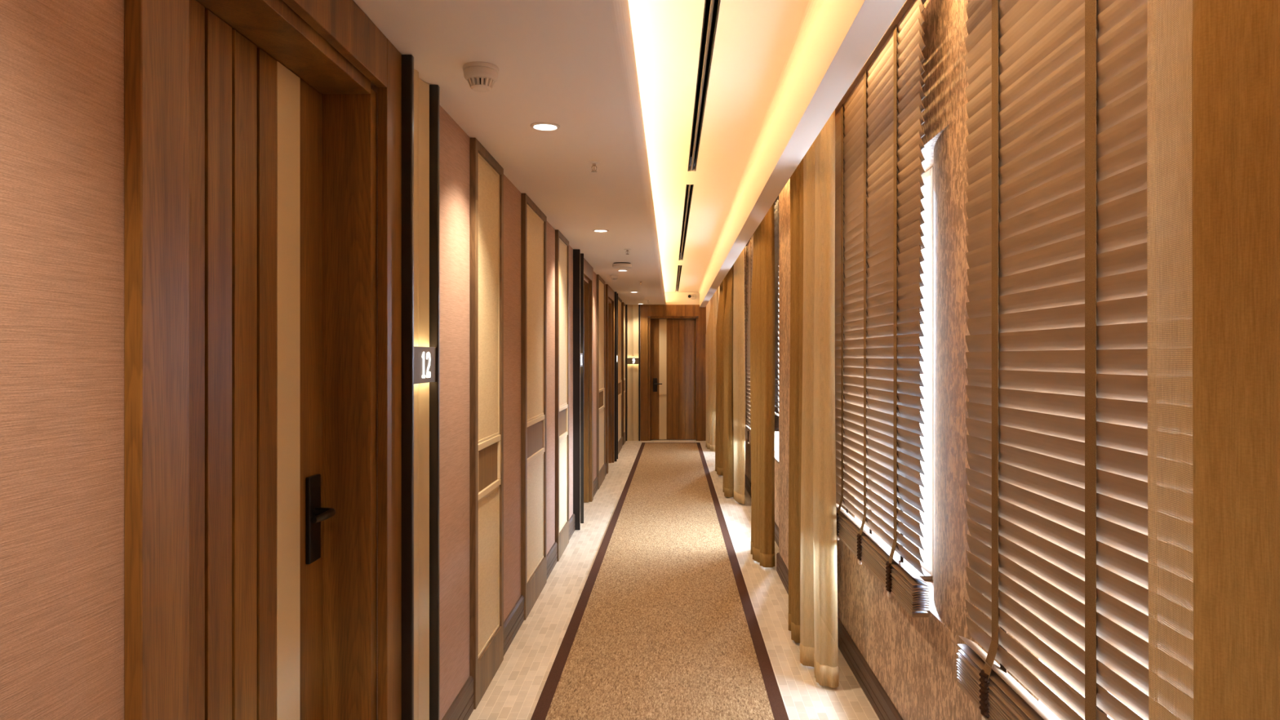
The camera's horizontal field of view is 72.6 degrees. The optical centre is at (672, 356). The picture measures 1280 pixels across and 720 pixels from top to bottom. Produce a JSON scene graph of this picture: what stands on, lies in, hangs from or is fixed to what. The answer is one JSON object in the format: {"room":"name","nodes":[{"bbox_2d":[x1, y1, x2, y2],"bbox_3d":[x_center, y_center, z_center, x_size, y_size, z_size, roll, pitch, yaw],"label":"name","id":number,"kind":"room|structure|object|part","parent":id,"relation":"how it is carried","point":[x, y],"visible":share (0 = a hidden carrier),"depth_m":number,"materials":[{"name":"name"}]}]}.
{"room":"hotel corridor","nodes":[
{"label":"hotel corridor","id":0,"kind":"room"},
{"bbox_2d":[0,0,605,719],"bbox_3d":[-1.031,0.135,6.175,0.438,2.550,17.550,0,0,0],"label":"wall","id":1,"kind":"structure","parent":0,"point":[62,61],"depth_m":1.21,"materials":[{"name":"paper"}]},
{"bbox_2d":[124,0,401,719],"bbox_3d":[-0.888,0.267,1.903,0.207,2.287,1.233,0,0,0],"label":"door","id":2,"kind":"structure","parent":1,"relation":"in","point":[250,126],"depth_m":1.98,"materials":[{"name":"brown wood"}]},
{"bbox_3d":[-0.939,0.422,2.274,0.012,0.224,0.072,0,0,0],"label":"lock plate","id":3,"kind":"part","parent":2,"relation":"part of","materials":[{"name":"black metal"}]},
{"bbox_3d":[-0.904,0.404,2.219,0.061,0.022,0.134,0,0,0],"label":"lever","id":4,"kind":"part","parent":2,"relation":"part of","materials":[{"name":"black metal"}]},
{"bbox_2d":[401,54,439,719],"bbox_3d":[-0.783,0.267,2.672,0.057,2.287,0.300,0,0,0],"label":"wall panel","id":5,"kind":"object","parent":1,"relation":"attached to","point":[420,99],"depth_m":2.74,"materials":[{"name":"black paint"}]},
{"bbox_3d":[-0.783,0.267,2.532,0.057,2.287,0.020,0,0,0],"label":"post","id":6,"kind":"part","parent":5,"relation":"part of","materials":[{"name":"black paint"}]},
{"bbox_3d":[-0.797,0.267,2.672,0.030,2.287,0.260,0,0,0],"label":"fluted panel","id":7,"kind":"part","parent":5,"relation":"part of","materials":[{"name":"beige paint"}]},
{"bbox_2d":[413,346,435,383],"bbox_3d":[-0.768,0.025,2.672,0.016,0.111,0.258,0,0,0],"label":"number sign","id":8,"kind":"object","parent":5,"relation":"attached to","point":[424,357],"visible":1,"depth_m":2.68,"materials":[{"name":"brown metal"}]},
{"bbox_3d":[-0.783,0.267,2.812,0.057,2.287,0.020,0,0,0],"label":"post","id":9,"kind":"part","parent":5,"relation":"part of","materials":[{"name":"black paint"}]},
{"bbox_2d":[469,137,503,709],"bbox_3d":[-0.800,0.267,3.768,0.024,2.287,0.575,0,0,0],"label":"wall panel","id":10,"kind":"object","parent":1,"relation":"attached to","point":[486,174],"visible":0.99,"depth_m":3.71,"materials":[{"name":"brown wood"}]},
{"bbox_3d":[-0.807,-0.241,3.768,0.010,1.196,0.485,0,0,0],"label":"panel","id":11,"kind":"part","parent":10,"relation":"part of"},
{"bbox_3d":[-0.807,0.914,3.768,0.010,0.652,0.485,0,0,0],"label":"panel","id":12,"kind":"part","parent":10,"relation":"part of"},
{"bbox_3d":[-0.802,0.472,3.768,0.020,0.231,0.485,0,0,0],"label":"moulding","id":13,"kind":"part","parent":10,"relation":"part of","materials":[{"name":"beige paint"}]},
{"bbox_2d":[441,436,622,719],"bbox_3d":[-0.804,1.343,5.680,0.016,0.135,16.560,0,0,0],"label":"baseboard","id":14,"kind":"structure","parent":1,"relation":"attached to","point":[462,707],"depth_m":4.23,"materials":[{"name":"brown wood"}]},
{"bbox_2d":[520,193,546,620],"bbox_3d":[-0.800,0.267,5.050,0.024,2.287,0.780,0,0,0],"label":"wall panel","id":15,"kind":"object","parent":1,"relation":"attached to","point":[533,220],"visible":0.98,"depth_m":4.98,"materials":[{"name":"brown wood"}]},
{"bbox_3d":[-0.807,-0.241,5.050,0.010,1.196,0.690,0,0,0],"label":"panel","id":16,"kind":"part","parent":15,"relation":"part of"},
{"bbox_3d":[-0.807,0.914,5.050,0.010,0.652,0.690,0,0,0],"label":"panel","id":17,"kind":"part","parent":15,"relation":"part of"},
{"bbox_3d":[-0.802,0.472,5.050,0.020,0.231,0.690,0,0,0],"label":"moulding","id":18,"kind":"part","parent":15,"relation":"part of","materials":[{"name":"beige paint"}]},
{"bbox_2d":[555,229,568,561],"bbox_3d":[-0.800,0.267,6.310,0.024,2.287,0.620,0,0,0],"label":"wall panel","id":19,"kind":"object","parent":1,"relation":"attached to","point":[562,243],"visible":0.98,"depth_m":6.30,"materials":[{"name":"brown wood"}]},
{"bbox_3d":[-0.807,-0.241,6.310,0.010,1.196,0.530,0,0,0],"label":"panel","id":20,"kind":"part","parent":19,"relation":"part of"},
{"bbox_3d":[-0.807,0.914,6.310,0.010,0.652,0.530,0,0,0],"label":"panel","id":21,"kind":"part","parent":19,"relation":"part of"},
{"bbox_3d":[-0.802,0.472,6.310,0.020,0.231,0.530,0,0,0],"label":"moulding","id":22,"kind":"part","parent":19,"relation":"part of","materials":[{"name":"beige paint"}]},
{"bbox_2d":[573,248,583,529],"bbox_3d":[-0.783,0.267,7.237,0.057,2.287,0.305,0,0,0],"label":"wall panel","id":23,"kind":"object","parent":1,"relation":"attached to","point":[578,257],"depth_m":7.08,"materials":[{"name":"black paint"}]},
{"bbox_3d":[-0.783,0.267,7.095,0.057,2.287,0.020,0,0,0],"label":"post","id":24,"kind":"part","parent":23,"relation":"part of","materials":[{"name":"black paint"}]},
{"bbox_2d":[580,353,582,366],"bbox_3d":[-0.768,0.025,7.237,0.016,0.111,0.263,0,0,0],"label":"number sign","id":25,"kind":"object","parent":23,"relation":"attached to","point":[581,354],"visible":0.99,"depth_m":7.27,"materials":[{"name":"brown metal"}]},
{"bbox_3d":[-0.783,0.267,7.380,0.057,2.287,0.020,0,0,0],"label":"post","id":26,"kind":"part","parent":23,"relation":"part of","materials":[{"name":"black paint"}]},
{"bbox_2d":[583,257,593,502],"bbox_3d":[-0.888,0.267,7.995,0.207,2.287,1.200,0,0,0],"label":"door","id":27,"kind":"structure","parent":1,"relation":"in","point":[588,268],"depth_m":8.43,"materials":[{"name":"brown wood"}]},
{"bbox_2d":[596,274,604,489],"bbox_3d":[-0.800,0.267,9.700,0.024,2.287,0.880,0,0,0],"label":"wall panel","id":28,"kind":"object","parent":1,"relation":"attached to","point":[600,282],"visible":0.98,"depth_m":9.65,"materials":[{"name":"brown wood"}]},
{"bbox_3d":[-0.807,-0.241,9.700,0.010,1.196,0.790,0,0,0],"label":"panel","id":29,"kind":"part","parent":28,"relation":"part of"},
{"bbox_3d":[-0.807,0.914,9.700,0.010,0.652,0.790,0,0,0],"label":"panel","id":30,"kind":"part","parent":28,"relation":"part of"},
{"bbox_3d":[-0.802,0.472,9.700,0.020,0.231,0.790,0,0,0],"label":"moulding","id":31,"kind":"part","parent":28,"relation":"part of","materials":[{"name":"beige paint"}]},
{"bbox_2d":[605,284,614,473],"bbox_3d":[-0.888,0.267,11.110,0.207,2.287,1.220,0,0,0],"label":"door","id":32,"kind":"structure","parent":1,"relation":"in","point":[610,293],"depth_m":11.55,"materials":[{"name":"brown wood"}]},
{"bbox_2d":[614,292,617,461],"bbox_3d":[-0.783,0.267,11.875,0.057,2.287,0.300,0,0,0],"label":"column","id":33,"kind":"structure","parent":1,"relation":"attached to","point":[615,293],"depth_m":11.72,"materials":[{"name":"black paint"}]},
{"bbox_3d":[-0.783,0.267,12.015,0.057,2.287,0.020,0,0,0],"label":"post","id":34,"kind":"part","parent":33,"relation":"part of","materials":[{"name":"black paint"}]},
{"bbox_2d":[617,296,622,453],"bbox_3d":[-0.800,0.267,13.010,0.024,2.287,1.020,0,0,0],"label":"wall panel","id":35,"kind":"object","parent":1,"relation":"attached to","point":[620,301],"visible":0.59,"depth_m":13.23,"materials":[{"name":"brown wood"}]},
{"bbox_3d":[-0.807,-0.241,13.010,0.010,1.196,0.930,0,0,0],"label":"panel","id":36,"kind":"part","parent":35,"relation":"part of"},
{"bbox_3d":[-0.807,0.914,13.010,0.010,0.652,0.930,0,0,0],"label":"panel","id":37,"kind":"part","parent":35,"relation":"part of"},
{"bbox_2d":[622,302,625,444],"bbox_3d":[-0.800,0.267,14.260,0.024,2.287,0.600,0,0,0],"label":"wall panel","id":38,"kind":"object","parent":1,"relation":"attached to","point":[623,303],"visible":0.98,"depth_m":14.09,"materials":[{"name":"brown wood"}]},
{"bbox_3d":[-0.807,-0.241,14.260,0.010,1.196,0.510,0,0,0],"label":"panel","id":39,"kind":"part","parent":38,"relation":"part of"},
{"bbox_3d":[-0.807,0.914,14.260,0.010,0.652,0.510,0,0,0],"label":"panel","id":40,"kind":"part","parent":38,"relation":"part of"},
{"bbox_2d":[353,0,808,304],"bbox_3d":[0.000,-1.154,6.025,2.500,0.552,17.250,0,0,0],"label":"ceiling","id":41,"kind":"structure","parent":0,"point":[618,78],"depth_m":3.27,"materials":[{"name":"white paint"}]},
{"bbox_2d":[462,62,498,92],"bbox_3d":[-0.582,-0.843,2.640,0.108,0.070,0.108,0,0,-20],"label":"smoke detector","id":42,"kind":"object","parent":41,"relation":"attached to","point":[481,77],"visible":1,"depth_m":2.61,"materials":[{"name":"beige plastic"}]},
{"bbox_2d":[530,122,559,131],"bbox_3d":[-0.485,-0.875,3.310,0.112,0.006,0.112,0,0,0],"label":"recessed light","id":43,"kind":"object","parent":41,"relation":"in","point":[546,126],"visible":1,"depth_m":3.30,"materials":[{"name":"beige plastic"}]},
{"bbox_2d":[587,160,600,172],"bbox_3d":[-0.355,-0.857,3.930,0.058,0.043,0.058,0,0,0],"label":"sprinkler","id":44,"kind":"object","parent":41,"relation":"attached to","point":[593,162],"visible":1,"depth_m":3.92,"materials":[{"name":"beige metal"}]},
{"bbox_2d":[592,229,608,232],"bbox_3d":[-0.500,-0.875,6.040,0.112,0.006,0.112,0,0,0],"label":"recessed light","id":45,"kind":"object","parent":41,"relation":"in","point":[593,230],"visible":1,"depth_m":6.04,"materials":[{"name":"beige plastic"}]},
{"bbox_2d":[609,275,618,280],"bbox_3d":[-0.628,-0.848,9.350,0.092,0.060,0.092,0,0,-20],"label":"smoke detector","id":46,"kind":"object","parent":41,"relation":"attached to","point":[614,277],"visible":1,"depth_m":9.32,"materials":[{"name":"beige plastic"}]},
{"bbox_2d":[612,262,631,268],"bbox_3d":[-0.475,-0.855,8.150,0.184,0.047,0.184,0,0,0],"label":"smoke detector","id":47,"kind":"object","parent":41,"relation":"attached to","point":[618,264],"visible":1,"depth_m":8.08,"materials":[{"name":"beige plastic"}]},
{"bbox_2d":[675,265,681,291],"bbox_3d":[0.078,-1.129,12.385,0.045,0.091,4.126,0,0,0],"label":"ceiling vent","id":48,"kind":"object","parent":41,"relation":"in","point":[679,268],"visible":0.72,"depth_m":12.07,"materials":[{"name":"black metal"}]},
{"bbox_2d":[678,184,693,260],"bbox_3d":[0.099,-1.129,7.630,0.045,0.091,4.296,0,0,0],"label":"ceiling vent","id":49,"kind":"object","parent":41,"relation":"in","point":[689,188],"visible":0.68,"depth_m":6.91,"materials":[{"name":"black metal"}]},
{"bbox_2d":[688,0,719,170],"bbox_3d":[0.120,-1.129,2.920,0.045,0.091,4.336,0,0,0],"label":"ceiling vent","id":50,"kind":"object","parent":41,"relation":"in","point":[711,9],"visible":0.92,"depth_m":3.40,"materials":[{"name":"black metal"}]},
{"bbox_2d":[705,288,718,451],"bbox_3d":[0.583,0.025,13.268,0.141,2.742,0.761,0,0,-9],"label":"sheer curtain","id":51,"kind":"object","parent":41,"relation":"hanging from","point":[709,361],"visible":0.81,"depth_m":12.96,"materials":[{"name":"fabric"}]},
{"bbox_2d":[715,274,727,475],"bbox_3d":[0.564,0.025,10.595,0.135,2.742,0.719,0,0,-6],"label":"drape","id":52,"kind":"object","parent":41,"relation":"hanging from","point":[723,286],"visible":0.7,"depth_m":10.27,"materials":[{"name":"beige fabric"}]},
{"bbox_2d":[723,264,734,497],"bbox_3d":[0.572,0.025,9.040,0.115,2.742,0.773,0,0,0],"label":"drape","id":53,"kind":"object","parent":41,"relation":"hanging from","point":[728,436],"visible":0.78,"depth_m":8.67,"materials":[{"name":"beige fabric"}]},
{"bbox_2d":[733,248,745,504],"bbox_3d":[0.639,0.025,8.506,0.084,2.742,0.550,0,0,-3],"label":"sheer curtain","id":54,"kind":"object","parent":41,"relation":"hanging from","point":[738,497],"visible":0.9,"depth_m":8.34,"materials":[{"name":"fabric"}]},
{"bbox_2d":[744,234,753,444],"bbox_3d":[0.723,-0.277,8.005,0.073,2.147,1.358,0,0,0],"label":"blind","id":55,"kind":"object","parent":41,"relation":"hanging from","point":[748,251],"visible":0.41,"depth_m":8.32,"materials":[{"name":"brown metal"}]},
{"bbox_2d":[750,203,774,567],"bbox_3d":[0.600,0.025,6.095,0.116,2.742,0.656,0,0,-6],"label":"drape","id":56,"kind":"object","parent":41,"relation":"hanging from","point":[762,292],"visible":0.86,"depth_m":5.81,"materials":[{"name":"beige fabric"}]},
{"bbox_2d":[788,150,814,644],"bbox_3d":[0.629,0.025,4.322,0.093,2.742,0.442,0,0,0],"label":"drape","id":57,"kind":"object","parent":41,"relation":"hanging from","point":[797,210],"visible":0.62,"depth_m":4.25,"materials":[{"name":"beige fabric"}]},
{"bbox_2d":[697,0,906,306],"bbox_3d":[0.481,-1.093,6.025,0.132,0.515,17.250,0,0,0],"label":"beam","id":58,"kind":"structure","parent":41,"relation":"attached to","point":[833,41],"depth_m":3.13,"materials":[{"name":"white paint"}]},
{"bbox_2d":[773,195,778,431],"bbox_3d":[0.720,-0.414,6.575,0.073,1.872,1.258,0,0,0],"label":"blind","id":59,"kind":"object","parent":58,"relation":"hanging from","point":[776,202],"visible":0.11,"depth_m":6.03,"materials":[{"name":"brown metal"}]},
{"bbox_2d":[800,109,838,688],"bbox_3d":[0.642,0.025,3.874,0.095,2.742,0.414,0,0,-7],"label":"sheer curtain","id":60,"kind":"object","parent":41,"relation":"hanging from","point":[811,655],"visible":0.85,"depth_m":3.72,"materials":[{"name":"fabric"}]},
{"bbox_2d":[955,0,1193,719],"bbox_3d":[0.717,-0.269,1.491,0.073,2.162,1.270,0,0,0],"label":"blind","id":61,"kind":"object","parent":41,"relation":"hanging from","point":[1056,206],"visible":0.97,"depth_m":1.61,"materials":[{"name":"brown wood"}]},
{"bbox_3d":[0.718,0.793,1.491,0.050,0.014,1.262,0,0,0],"label":"rail","id":62,"kind":"part","parent":61,"relation":"part of","materials":[{"name":"brown wood"}]},
{"bbox_2d":[1146,0,1193,719],"bbox_3d":[0.625,0.025,1.068,0.038,2.742,0.166,0,0,0],"label":"sheer curtain","id":63,"kind":"object","parent":41,"relation":"hanging from","point":[1152,149],"visible":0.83,"depth_m":1.08,"materials":[{"name":"fabric"}]},
{"bbox_2d":[1191,0,1279,719],"bbox_3d":[0.596,0.025,0.699,0.056,2.742,0.568,0,0,-2],"label":"wood column","id":64,"kind":"structure","parent":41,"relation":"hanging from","point":[1236,43],"depth_m":0.91,"materials":[{"name":"brown wood"}]},
{"bbox_2d":[625,286,719,440],"bbox_3d":[0.000,0.030,14.800,2.500,2.760,0.300,0,0,0],"label":"wall","id":65,"kind":"structure","parent":0,"point":[671,298],"depth_m":14.65,"materials":[{"name":"brown wood"}]},
{"bbox_2d":[626,304,639,440],"bbox_3d":[-0.668,0.267,14.621,0.236,2.287,0.057,0,0,0],"label":"wall panel","id":66,"kind":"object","parent":65,"relation":"attached to","point":[633,311],"depth_m":14.63,"materials":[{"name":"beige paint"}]},
{"bbox_3d":[-0.776,0.267,14.621,0.020,2.287,0.057,0,0,0],"label":"post","id":67,"kind":"part","parent":66,"relation":"part of","materials":[{"name":"black paint"}]},
{"bbox_2d":[626,357,638,364],"bbox_3d":[-0.668,0.069,14.606,0.194,0.103,0.016,0,0,0],"label":"number sign","id":68,"kind":"object","parent":66,"relation":"attached to","point":[629,360],"visible":1,"depth_m":14.60,"materials":[{"name":"brown metal"}]},
{"bbox_3d":[-0.560,0.267,14.621,0.020,2.287,0.057,0,0,0],"label":"post","id":69,"kind":"part","parent":66,"relation":"part of","materials":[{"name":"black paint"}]},
{"bbox_2d":[640,304,706,440],"bbox_3d":[0.007,0.267,14.726,1.106,2.287,0.207,0,0,0],"label":"door","id":70,"kind":"structure","parent":65,"relation":"in","point":[673,371],"depth_m":14.78,"materials":[{"name":"brown wood"}]},
{"bbox_3d":[-0.300,0.475,14.777,0.072,0.230,0.012,0,0,0],"label":"lock plate","id":71,"kind":"part","parent":70,"relation":"part of","materials":[{"name":"black metal"}]},
{"bbox_2d":[687,293,696,299],"bbox_3d":[0.317,-1.015,14.575,0.157,0.100,0.149,0,0,0],"label":"security camera","id":72,"kind":"object","parent":65,"relation":"attached to","point":[692,296],"visible":1,"depth_m":14.62,"materials":[{"name":"beige plastic"}]},
{"bbox_2d":[467,439,879,719],"bbox_3d":[-0.050,1.470,6.175,2.500,0.120,17.550,0,0,0],"label":"floor","id":73,"kind":"structure","parent":0,"point":[514,691],"depth_m":4.52,"materials":[{"name":"beige tile"}]},
{"bbox_2d":[530,442,789,719],"bbox_3d":[-0.060,1.405,6.225,1.022,0.008,16.050,0,0,0],"label":"carpet runner","id":74,"kind":"object","parent":73,"relation":"on","point":[664,624],"visible":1,"depth_m":4.67,"materials":[{"name":"beige carpet"}]},
{"bbox_2d":[734,0,1125,719],"bbox_3d":[0.860,-0.020,6.175,0.320,2.860,17.550,0,0,0],"label":"wall","id":75,"kind":"structure","parent":0,"point":[913,660],"depth_m":2.70,"materials":[{"name":"paper"}]},
{"bbox_2d":[774,453,778,463],"bbox_3d":[0.885,0.060,6.760,0.170,1.500,0.720,0,0,0],"label":"window","id":76,"kind":"structure","parent":75,"relation":"in","point":[776,455],"depth_m":6.83,"materials":[{"name":"white"}]},
{"bbox_2d":[745,474,903,719],"bbox_3d":[0.752,1.350,6.025,0.136,0.120,17.250,0,0,0],"label":"baseboard","id":77,"kind":"structure","parent":75,"relation":"attached to","point":[882,705],"depth_m":3.77,"materials":[{"name":"brown wood"}]},
{"bbox_2d":[871,166,933,580],"bbox_3d":[0.905,0.060,3.535,0.170,1.500,0.770,0,0,0],"label":"window","id":78,"kind":"structure","parent":75,"relation":"in","point":[927,177],"depth_m":3.16,"materials":[{"name":"white glass"}]},
{"bbox_2d":[828,0,929,617],"bbox_3d":[0.745,-0.277,3.325,0.073,2.147,1.418,0,0,0],"label":"blind","id":79,"kind":"object","parent":78,"relation":"attached to","point":[879,120],"visible":0.9,"depth_m":3.08,"materials":[{"name":"brown wood"}]},
{"bbox_3d":[0.746,0.778,3.325,0.050,0.014,1.410,0,0,0],"label":"rail","id":80,"kind":"part","parent":79,"relation":"part of","materials":[{"name":"brown wood"}]},
{"bbox_3d":[0.880,0.801,3.535,0.120,0.018,0.770,0,0,0],"label":"sill","id":81,"kind":"part","parent":78,"relation":"part of","materials":[{"name":"white stone"}]},
{"bbox_2d":[1048,693,1118,719],"bbox_3d":[0.905,0.060,1.435,0.170,1.500,1.030,0,0,0],"label":"window","id":82,"kind":"structure","parent":75,"relation":"in","point":[1051,712],"depth_m":1.92,"materials":[{"name":"white glass"}]},
{"bbox_3d":[0.880,0.801,1.435,0.120,0.018,1.030,0,0,0],"label":"sill","id":83,"kind":"part","parent":82,"relation":"part of","materials":[{"name":"white stone"}]}
]}

